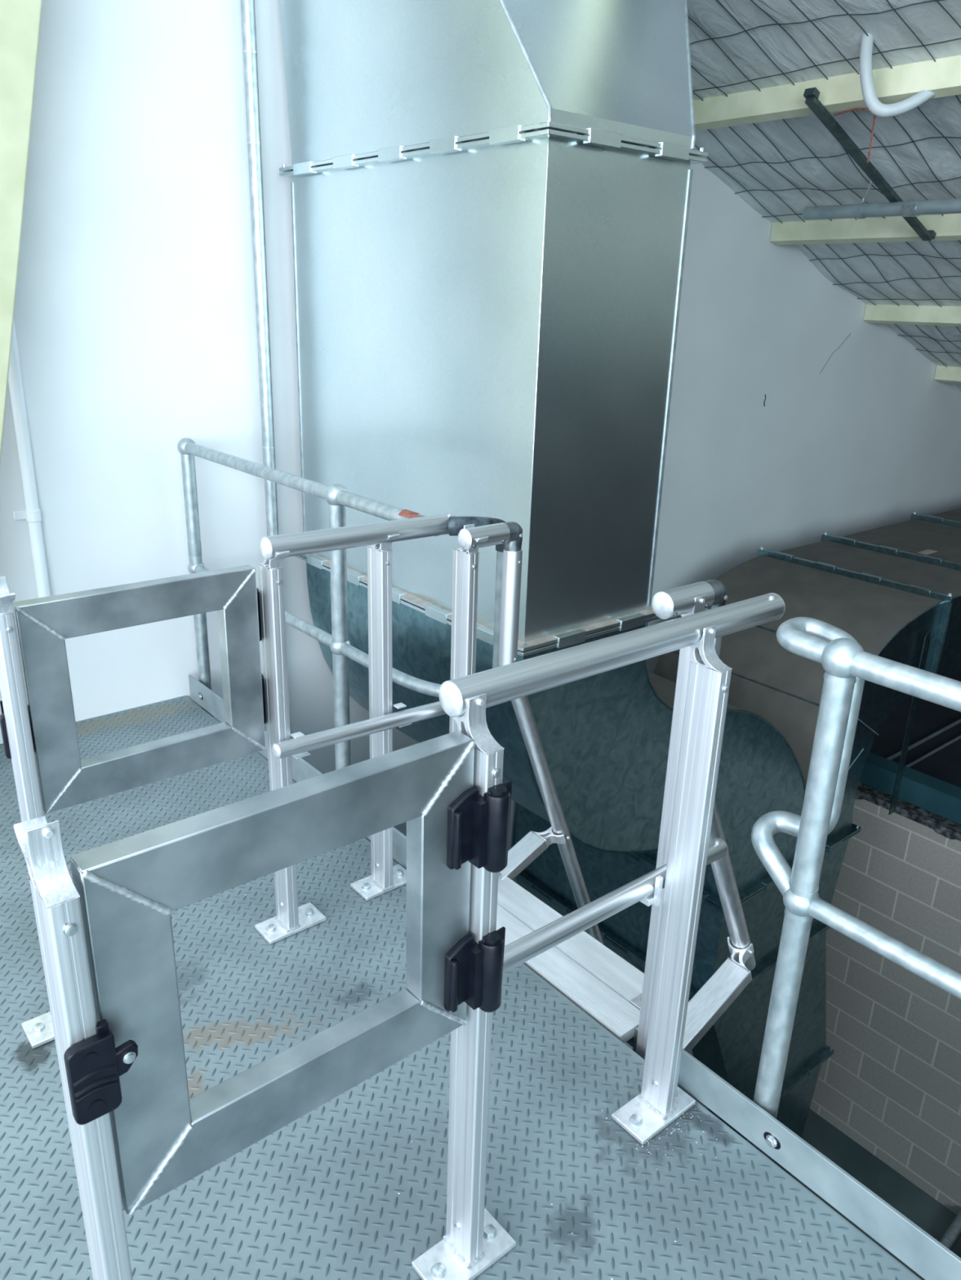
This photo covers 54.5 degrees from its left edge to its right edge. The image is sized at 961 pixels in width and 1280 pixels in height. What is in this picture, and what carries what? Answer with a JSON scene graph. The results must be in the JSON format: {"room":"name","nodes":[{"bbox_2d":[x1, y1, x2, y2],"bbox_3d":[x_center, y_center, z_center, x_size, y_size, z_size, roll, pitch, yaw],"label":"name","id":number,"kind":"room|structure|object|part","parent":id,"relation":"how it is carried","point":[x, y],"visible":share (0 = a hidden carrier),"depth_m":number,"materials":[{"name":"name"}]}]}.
{"room":"mechanical plant room","nodes":[
{"label":"mechanical plant room","id":0,"kind":"room"},
{"bbox_2d":[0,695,920,1279],"bbox_3d":[-1.162,1.466,0.413,4.533,0.008,5.645,-14,25,-37],"label":"floor","id":1,"kind":"structure","parent":0,"point":[317,1197],"depth_m":1.83,"materials":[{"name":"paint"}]},
{"bbox_2d":[0,696,4,743],"bbox_3d":[-1.891,0.330,3.216,0.482,0.168,0.038,-14,25,-37],"label":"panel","id":2,"kind":"object","parent":1,"relation":"on","point":[2,710],"visible":0.17,"depth_m":3.33,"materials":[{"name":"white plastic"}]},
{"bbox_2d":[0,0,42,465],"bbox_3d":[-1.491,-1.175,2.666,1.052,3.400,0.130,-14,25,-37],"label":"steel column","id":3,"kind":"structure","parent":1,"relation":"on","point":[20,20],"depth_m":2.64,"materials":[{"name":"beige paint"}]},
{"bbox_2d":[0,575,54,1048],"bbox_3d":[-0.909,0.371,1.911,0.164,1.038,0.104,-14,25,-37],"label":"post","id":4,"kind":"object","parent":1,"relation":"on","point":[38,1030],"visible":0.37,"depth_m":1.83,"materials":[{"name":"metal"}]},
{"bbox_2d":[0,713,11,759],"bbox_3d":[-0.930,0.184,1.894,0.073,0.108,0.022,-14,25,-37],"label":"latch","id":5,"kind":"object","parent":4,"relation":"attached to","point":[2,722],"visible":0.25,"depth_m":1.87,"materials":[{"name":"black plastic"}]},
{"bbox_3d":[-0.931,0.852,2.094,0.164,0.010,0.084,-14,25,-37],"label":"plate","id":6,"kind":"part","parent":4,"relation":"part of","materials":[{"name":"silver metal"}]},
{"bbox_2d":[13,815,133,1279],"bbox_3d":[-0.454,0.674,1.111,0.164,1.042,0.108,-14,25,-37],"label":"post","id":7,"kind":"object","parent":1,"relation":"on","point":[55,896],"visible":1,"depth_m":0.97,"materials":[{"name":"metal"}]},
{"bbox_2d":[63,1018,137,1124],"bbox_3d":[-0.403,0.459,1.000,0.073,0.108,0.022,-14,25,-37],"label":"latch","id":8,"kind":"object","parent":7,"relation":"attached to","point":[94,1066],"visible":1,"depth_m":0.99,"materials":[{"name":"black plastic"}]},
{"bbox_2d":[254,551,326,944],"bbox_3d":[-0.473,0.260,2.256,0.164,1.038,0.109,-14,25,-37],"label":"post","id":9,"kind":"object","parent":1,"relation":"on","point":[291,919],"visible":0.86,"depth_m":2.21,"materials":[{"name":"metal"}]},
{"bbox_2d":[12,564,266,813],"bbox_3d":[-0.706,0.085,2.046,0.548,0.450,0.088,-14,25,-37],"label":"safety gate","id":10,"kind":"object","parent":9,"relation":"attached to","point":[42,624],"visible":0.94,"depth_m":1.98,"materials":[{"name":"metal"}]},
{"bbox_3d":[-0.706,-0.078,1.955,0.498,0.082,0.038,-14,25,-37],"label":"rail","id":11,"kind":"part","parent":10,"relation":"part of","materials":[{"name":"metal"}]},
{"bbox_3d":[-0.717,0.268,2.081,0.498,0.082,0.038,-14,25,-37],"label":"rail","id":12,"kind":"part","parent":10,"relation":"part of","materials":[{"name":"metal"}]},
{"bbox_3d":[-0.510,-0.059,2.169,0.042,0.120,0.007,-14,25,-37],"label":"post","id":13,"kind":"part","parent":10,"relation":"part of","materials":[{"name":"black plastic"}]},
{"bbox_3d":[-0.516,0.143,2.242,0.042,0.120,0.007,-14,25,-37],"label":"post","id":14,"kind":"part","parent":10,"relation":"part of","materials":[{"name":"black plastic"}]},
{"bbox_3d":[-0.496,0.739,2.441,0.164,0.010,0.084,-14,25,-37],"label":"plate","id":15,"kind":"part","parent":9,"relation":"part of","materials":[{"name":"silver metal"}]},
{"bbox_2d":[188,674,406,868],"bbox_3d":[-0.686,0.404,3.210,0.018,0.101,1.538,-14,25,-37],"label":"board","id":16,"kind":"object","parent":1,"relation":"on","point":[202,695],"visible":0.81,"depth_m":3.16,"materials":[{"name":"grey metal"}]},
{"bbox_2d":[177,437,506,769],"bbox_3d":[-0.578,0.053,3.042,1.650,1.210,0.208,20,27,41],"label":"guardrail","id":17,"kind":"object","parent":1,"relation":"attached to","point":[337,496],"visible":0.64,"depth_m":2.80,"materials":[{"name":"silver metal"}]},
{"bbox_3d":[-1.091,-0.153,3.613,0.048,1.176,0.048,-14,25,-37],"label":"post","id":18,"kind":"part","parent":17,"relation":"part of","materials":[{"name":"silver metal"}]},
{"bbox_3d":[-0.646,-0.516,2.929,0.041,0.041,1.355,-14,25,-37],"label":"rail","id":19,"kind":"part","parent":17,"relation":"part of","materials":[{"name":"silver metal"}]},
{"bbox_3d":[-0.564,-0.076,2.990,1.617,0.088,0.180,20,27,41],"label":"rail","id":20,"kind":"part","parent":17,"relation":"part of","materials":[{"name":"silver metal"}]},
{"bbox_3d":[-0.427,0.141,2.862,0.048,1.176,0.048,-14,25,-37],"label":"post","id":21,"kind":"part","parent":17,"relation":"part of","materials":[{"name":"silver metal"}]},
{"bbox_3d":[-0.162,-0.302,2.380,0.041,0.041,0.170,-14,25,-37],"label":"rail","id":22,"kind":"part","parent":17,"relation":"part of","materials":[{"name":"metal"}]},
{"bbox_3d":[0.058,-0.085,2.453,0.041,0.353,0.041,-14,25,-37],"label":"return leg","id":23,"kind":"part","parent":17,"relation":"part of","materials":[{"name":"silver metal"}]},
{"bbox_2d":[350,533,406,900],"bbox_3d":[-0.248,0.201,2.437,0.164,1.038,0.116,-14,25,-37],"label":"post","id":24,"kind":"object","parent":1,"relation":"on","point":[384,877],"visible":0.87,"depth_m":2.38,"materials":[{"name":"metal"}]},
{"bbox_2d":[260,513,455,559],"bbox_3d":[-0.273,-0.247,2.199,0.521,0.058,0.052,-14,25,-37],"label":"handrail","id":25,"kind":"object","parent":24,"relation":"attached to","point":[309,542],"visible":0.95,"depth_m":2.16,"materials":[{"name":"metal"}]},
{"bbox_2d":[271,701,446,759],"bbox_3d":[-0.278,0.216,2.350,0.538,0.055,0.046,-14,25,-37],"label":"rail","id":26,"kind":"object","parent":24,"relation":"attached to","point":[297,747],"visible":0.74,"depth_m":2.30,"materials":[{"name":"metal"}]},
{"bbox_3d":[-0.274,0.680,2.624,0.164,0.010,0.084,-14,25,-37],"label":"plate","id":27,"kind":"part","parent":24,"relation":"part of","materials":[{"name":"silver metal"}]},
{"bbox_2d":[411,693,515,1279],"bbox_3d":[-0.022,0.568,1.442,0.164,1.042,0.116,-14,25,-37],"label":"post","id":28,"kind":"object","parent":1,"relation":"on","point":[473,1240],"visible":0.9,"depth_m":1.49,"materials":[{"name":"metal"}]},
{"bbox_2d":[69,730,512,1215],"bbox_3d":[-0.192,0.405,1.194,0.563,0.478,0.082,-14,25,-37],"label":"safety gate","id":29,"kind":"object","parent":28,"relation":"attached to","point":[129,888],"visible":0.98,"depth_m":1.15,"materials":[{"name":"metal"}]},
{"bbox_3d":[-0.219,0.220,1.129,0.513,0.087,0.038,-14,25,-37],"label":"rail","id":30,"kind":"part","parent":29,"relation":"part of","materials":[{"name":"metal"}]},
{"bbox_3d":[-0.231,0.587,1.262,0.513,0.087,0.038,-14,25,-37],"label":"rail","id":31,"kind":"part","parent":29,"relation":"part of","materials":[{"name":"metal"}]},
{"bbox_3d":[0.018,0.482,1.381,0.042,0.120,0.006,-14,25,-37],"label":"post","id":32,"kind":"part","parent":29,"relation":"part of","materials":[{"name":"black plastic"}]},
{"bbox_3d":[0.025,0.254,1.298,0.042,0.120,0.006,-14,25,-37],"label":"post","id":33,"kind":"part","parent":29,"relation":"part of","materials":[{"name":"black plastic"}]},
{"bbox_3d":[-0.028,1.057,1.607,0.164,0.010,0.084,-14,25,-37],"label":"plate","id":34,"kind":"part","parent":28,"relation":"part of","materials":[{"name":"silver metal"}]},
{"bbox_2d":[448,521,755,1109],"bbox_3d":[0.549,1.428,2.932,1.240,3.674,0.786,-14,25,-37],"label":"access ladder","id":35,"kind":"object","parent":1,"relation":"attached to","point":[602,984],"visible":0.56,"depth_m":2.28,"materials":[{"name":"metal"}]},
{"bbox_3d":[-0.051,0.290,2.452,0.031,1.078,0.067,-14,25,-37],"label":"post","id":36,"kind":"part","parent":35,"relation":"part of","materials":[{"name":"metal"}]},
{"bbox_3d":[0.010,-0.250,2.248,0.120,0.051,0.051,-14,25,-37],"label":"rail","id":37,"kind":"part","parent":35,"relation":"part of","materials":[{"name":"metal"}]},
{"bbox_3d":[0.076,-0.081,2.372,0.050,0.307,0.048,-14,25,-37],"label":"riser rail","id":38,"kind":"part","parent":35,"relation":"part of","materials":[{"name":"metal"}]},
{"bbox_3d":[0.300,0.753,2.896,0.659,1.542,0.045,-14,25,-37],"label":"sloping rail","id":39,"kind":"part","parent":35,"relation":"part of","materials":[{"name":"metal"}]},
{"bbox_3d":[0.376,0.927,2.163,0.052,0.093,0.013,-14,25,-37],"label":"plate","id":40,"kind":"part","parent":35,"relation":"part of","materials":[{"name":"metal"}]},
{"bbox_3d":[0.398,0.491,1.938,0.031,1.078,0.067,-14,25,-37],"label":"post","id":41,"kind":"part","parent":35,"relation":"part of","materials":[{"name":"metal"}]},
{"bbox_3d":[0.381,-0.075,1.748,0.120,0.051,0.051,-14,25,-37],"label":"rail","id":42,"kind":"part","parent":35,"relation":"part of","materials":[{"name":"metal"}]},
{"bbox_3d":[0.446,0.102,1.875,0.050,0.324,0.048,-14,25,-37],"label":"riser rail","id":43,"kind":"part","parent":35,"relation":"part of","materials":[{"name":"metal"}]},
{"bbox_3d":[0.564,0.552,2.155,0.339,0.644,0.045,-14,25,-37],"label":"sloping rail","id":44,"kind":"part","parent":35,"relation":"part of","materials":[{"name":"metal"}]},
{"bbox_2d":[611,624,732,1144],"bbox_3d":[0.362,0.470,1.742,0.164,1.044,0.110,-14,25,-37],"label":"post","id":45,"kind":"object","parent":1,"relation":"on","point":[660,1101],"visible":0.93,"depth_m":1.72,"materials":[{"name":"metal"}]},
{"bbox_2d":[439,592,785,717],"bbox_3d":[0.252,0.009,1.506,0.770,0.056,0.052,-14,25,-37],"label":"handrail","id":46,"kind":"object","parent":45,"relation":"attached to","point":[510,682],"visible":1,"depth_m":1.43,"materials":[{"name":"metal"}]},
{"bbox_2d":[502,838,728,973],"bbox_3d":[0.212,0.496,1.688,0.746,0.062,0.050,-14,25,-37],"label":"rail","id":47,"kind":"object","parent":45,"relation":"attached to","point":[646,889],"visible":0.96,"depth_m":1.67,"materials":[{"name":"metal"}]},
{"bbox_3d":[0.355,0.959,1.909,0.164,0.010,0.084,-14,25,-37],"label":"plate","id":48,"kind":"part","parent":45,"relation":"part of","materials":[{"name":"silver metal"}]},
{"bbox_2d":[677,1048,960,1279],"bbox_3d":[1.080,1.192,1.211,0.018,0.088,2.100,-14,25,-37],"label":"board","id":49,"kind":"object","parent":1,"relation":"on","point":[923,1254],"visible":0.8,"depth_m":1.72,"materials":[{"name":"grey metal"}]},
{"bbox_2d":[746,617,960,1158],"bbox_3d":[1.065,0.770,1.206,0.124,1.212,1.750,-14,25,-37],"label":"guardrail","id":50,"kind":"object","parent":1,"relation":"attached to","point":[846,664],"visible":0.98,"depth_m":1.60,"materials":[{"name":"silver metal"}]},
{"bbox_3d":[0.575,0.584,1.726,0.048,1.178,0.048,-14,25,-37],"label":"post","id":51,"kind":"part","parent":50,"relation":"part of","materials":[{"name":"silver metal"}]},
{"bbox_3d":[1.091,0.695,1.104,0.036,0.036,1.612,-14,25,-37],"label":"rail","id":52,"kind":"part","parent":50,"relation":"part of","materials":[{"name":"silver metal"}]},
{"bbox_3d":[1.105,0.258,0.945,0.043,0.043,1.612,-14,25,-37],"label":"rail","id":53,"kind":"part","parent":50,"relation":"part of","materials":[{"name":"silver metal"}]},
{"bbox_2d":[0,0,960,885],"bbox_3d":[0.056,-0.806,4.627,12.400,8.558,0.150,-14,25,-37],"label":"wall","id":54,"kind":"structure","parent":0,"point":[135,313],"depth_m":3.52,"materials":[{"name":"white paint"}]},
{"bbox_2d":[8,320,50,597],"bbox_3d":[-1.541,-0.889,3.044,0.082,2.600,0.051,-14,25,-37],"label":"conduit","id":55,"kind":"object","parent":54,"relation":"attached to","point":[33,515],"visible":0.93,"depth_m":3.16,"materials":[{"name":"white plastic"}]},
{"bbox_2d":[240,0,278,536],"bbox_3d":[-0.870,0.301,4.076,0.049,6.500,0.049,-14,25,-37],"label":"riser pipe","id":56,"kind":"object","parent":54,"relation":"attached to","point":[247,6],"visible":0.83,"depth_m":3.42,"materials":[{"name":"metal"}]},
{"bbox_2d":[819,333,850,373],"bbox_3d":[2.320,-1.874,6.104,0.303,0.254,0.004,-14,25,-37],"label":"crack","id":57,"kind":"object","parent":54,"relation":"attached to","point":[850,333],"depth_m":6.09,"materials":[{"name":"grey"}]},
{"bbox_2d":[687,0,960,390],"bbox_3d":[2.666,-1.668,2.010,11.200,4.003,6.444,-14,25,-37],"label":"ceiling","id":58,"kind":"structure","parent":0,"point":[929,21],"depth_m":4.13,"materials":[{"name":"metal"}]},
{"bbox_2d":[688,0,960,367],"bbox_3d":[2.793,-1.961,4.729,6.002,2.154,2.521,-14,25,-37],"label":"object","id":59,"kind":"object","parent":58,"relation":"hanging from","point":[936,1],"visible":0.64,"depth_m":4.24,"materials":[{"name":"metal"}]},
{"bbox_2d":[802,180,960,219],"bbox_3d":[2.304,-1.835,3.767,0.239,0.170,2.326,-14,25,-37],"label":"pipe","id":60,"kind":"object","parent":59,"relation":"on","point":[913,208],"visible":0.99,"depth_m":4.35,"materials":[{"name":"metal"}]},
{"bbox_3d":[1.793,-2.084,4.317,0.020,0.107,0.263,7,21,14],"label":"threaded rod","id":61,"kind":"part","parent":60,"relation":"part of","materials":[{"name":"metal"}]},
{"bbox_2d":[693,54,960,131],"bbox_3d":[2.775,-1.618,2.263,0.055,0.118,6.241,-14,25,-37],"label":"purlin","id":62,"kind":"object","parent":58,"relation":"attached to","point":[942,77],"visible":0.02,"depth_m":3.77,"materials":[{"name":"beige paint"}]},
{"bbox_2d":[833,107,875,162],"bbox_3d":[1.502,-2.053,3.786,0.025,0.220,0.187,-14,25,-37],"label":"wire","id":63,"kind":"object","parent":62,"relation":"hanging from","point":[854,108],"visible":0.87,"depth_m":3.74,"materials":[{"name":"metal"}]},
{"bbox_2d":[803,87,936,240],"bbox_3d":[1.773,-2.091,4.179,1.249,0.490,0.048,-15,26,-38],"label":"channel","id":64,"kind":"object","parent":62,"relation":"attached to","point":[811,95],"visible":1,"depth_m":4.03,"materials":[{"name":"black metal"}]},
{"bbox_2d":[769,213,960,244],"bbox_3d":[3.664,-1.454,3.112,0.055,0.118,6.241,-14,25,-37],"label":"purlin","id":65,"kind":"object","parent":58,"relation":"attached to","point":[947,227],"visible":1,"depth_m":4.94,"materials":[{"name":"beige paint"}]},
{"bbox_2d":[858,32,934,117],"bbox_3d":[1.570,-2.123,3.500,0.354,0.287,0.100,0,20,-4],"label":"conduit","id":66,"kind":"object","parent":58,"relation":"hanging from","point":[872,103],"visible":0.91,"depth_m":3.51,"materials":[{"name":"white plastic"}]},
{"bbox_2d":[863,304,960,326],"bbox_3d":[4.548,-1.292,3.955,0.055,0.118,6.241,-14,25,-37],"label":"purlin","id":67,"kind":"object","parent":58,"relation":"attached to","point":[950,316],"visible":1,"depth_m":5.94,"materials":[{"name":"beige paint"}]},
{"bbox_2d":[933,365,960,383],"bbox_3d":[5.421,-1.131,4.789,0.055,0.118,6.241,-14,25,-37],"label":"purlin","id":68,"kind":"object","parent":58,"relation":"attached to","point":[942,374],"visible":1,"depth_m":6.95,"materials":[{"name":"beige paint"}]},
{"bbox_2d":[791,1108,960,1279],"bbox_3d":[2.062,4.132,3.746,4.100,0.100,6.445,-14,25,-37],"label":"floor","id":69,"kind":"structure","parent":0,"point":[922,1209],"depth_m":5.78,"materials":[{"name":"metal"}]},
{"bbox_2d":[279,0,861,1176],"bbox_3d":[0.664,0.336,4.458,2.664,6.444,1.478,-14,25,-37],"label":"air duct","id":70,"kind":"object","parent":69,"relation":"on","point":[491,198],"visible":0.61,"depth_m":2.96,"materials":[{"name":"metal"}]},
{"bbox_2d":[653,507,960,841],"bbox_3d":[2.810,-0.039,5.986,4.000,1.181,1.176,-14,25,-37],"label":"air duct","id":71,"kind":"object","parent":70,"relation":"attached to","point":[874,586],"visible":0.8,"depth_m":4.88,"materials":[{"name":"grey metal"}]},
{"bbox_2d":[888,631,929,814],"bbox_3d":[2.251,0.450,4.894,0.060,1.045,0.006,-14,25,-37],"label":"strap","id":72,"kind":"object","parent":71,"relation":"attached to","point":[926,638],"visible":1,"depth_m":4.91,"materials":[{"name":"black metal"}]},
{"bbox_2d":[917,549,937,555],"bbox_3d":[2.763,-0.544,5.771,0.140,0.002,0.060,-14,25,-37],"label":"paper scrap","id":73,"kind":"object","parent":71,"relation":"on","point":[926,552],"visible":1,"depth_m":5.76,"materials":[{"name":"grey paper"}]},
{"bbox_2d":[939,1209,960,1248],"bbox_3d":[2.724,3.420,5.383,0.380,0.060,0.060,-16,26,-40],"label":"pipe","id":74,"kind":"object","parent":69,"relation":"on","point":[953,1232],"visible":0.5,"depth_m":5.36,"materials":[{"name":"grey metal"}]},
{"bbox_2d":[809,799,960,1214],"bbox_3d":[3.604,2.600,4.508,0.200,2.350,6.445,-14,25,-37],"label":"wall","id":75,"kind":"structure","parent":0,"point":[891,1082],"depth_m":5.61,"materials":[{"name":"brick"}]},
{"bbox_2d":[854,782,960,841],"bbox_3d":[3.155,1.280,4.607,0.216,0.082,3.900,-14,25,-37],"label":"rubble","id":76,"kind":"object","parent":75,"relation":"on","point":[949,829],"visible":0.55,"depth_m":5.31,"materials":[{"name":"grey gravel"}]},
{"bbox_2d":[858,751,960,824],"bbox_3d":[3.778,1.418,3.821,0.140,0.140,5.900,-14,25,-37],"label":"steel beam","id":77,"kind":"structure","parent":75,"relation":"on","point":[934,795],"depth_m":5.25,"materials":[{"name":"teal metal"}]},
{"bbox_2d":[869,669,960,787],"bbox_3d":[5.292,1.263,5.475,4.100,0.100,6.445,-14,25,-37],"label":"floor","id":78,"kind":"structure","parent":0,"point":[944,765],"depth_m":6.67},
{"bbox_2d":[886,718,960,759],"bbox_3d":[3.816,0.533,7.122,3.700,0.024,0.024,-14,25,-37],"label":"batten","id":79,"kind":"object","parent":78,"relation":"on","point":[891,757],"visible":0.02,"depth_m":6.60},
{"bbox_2d":[905,734,960,767],"bbox_3d":[3.860,0.580,6.999,3.800,0.020,0.020,-14,25,-37],"label":"batten","id":80,"kind":"object","parent":78,"relation":"on","point":[954,740],"visible":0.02,"depth_m":6.40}
]}

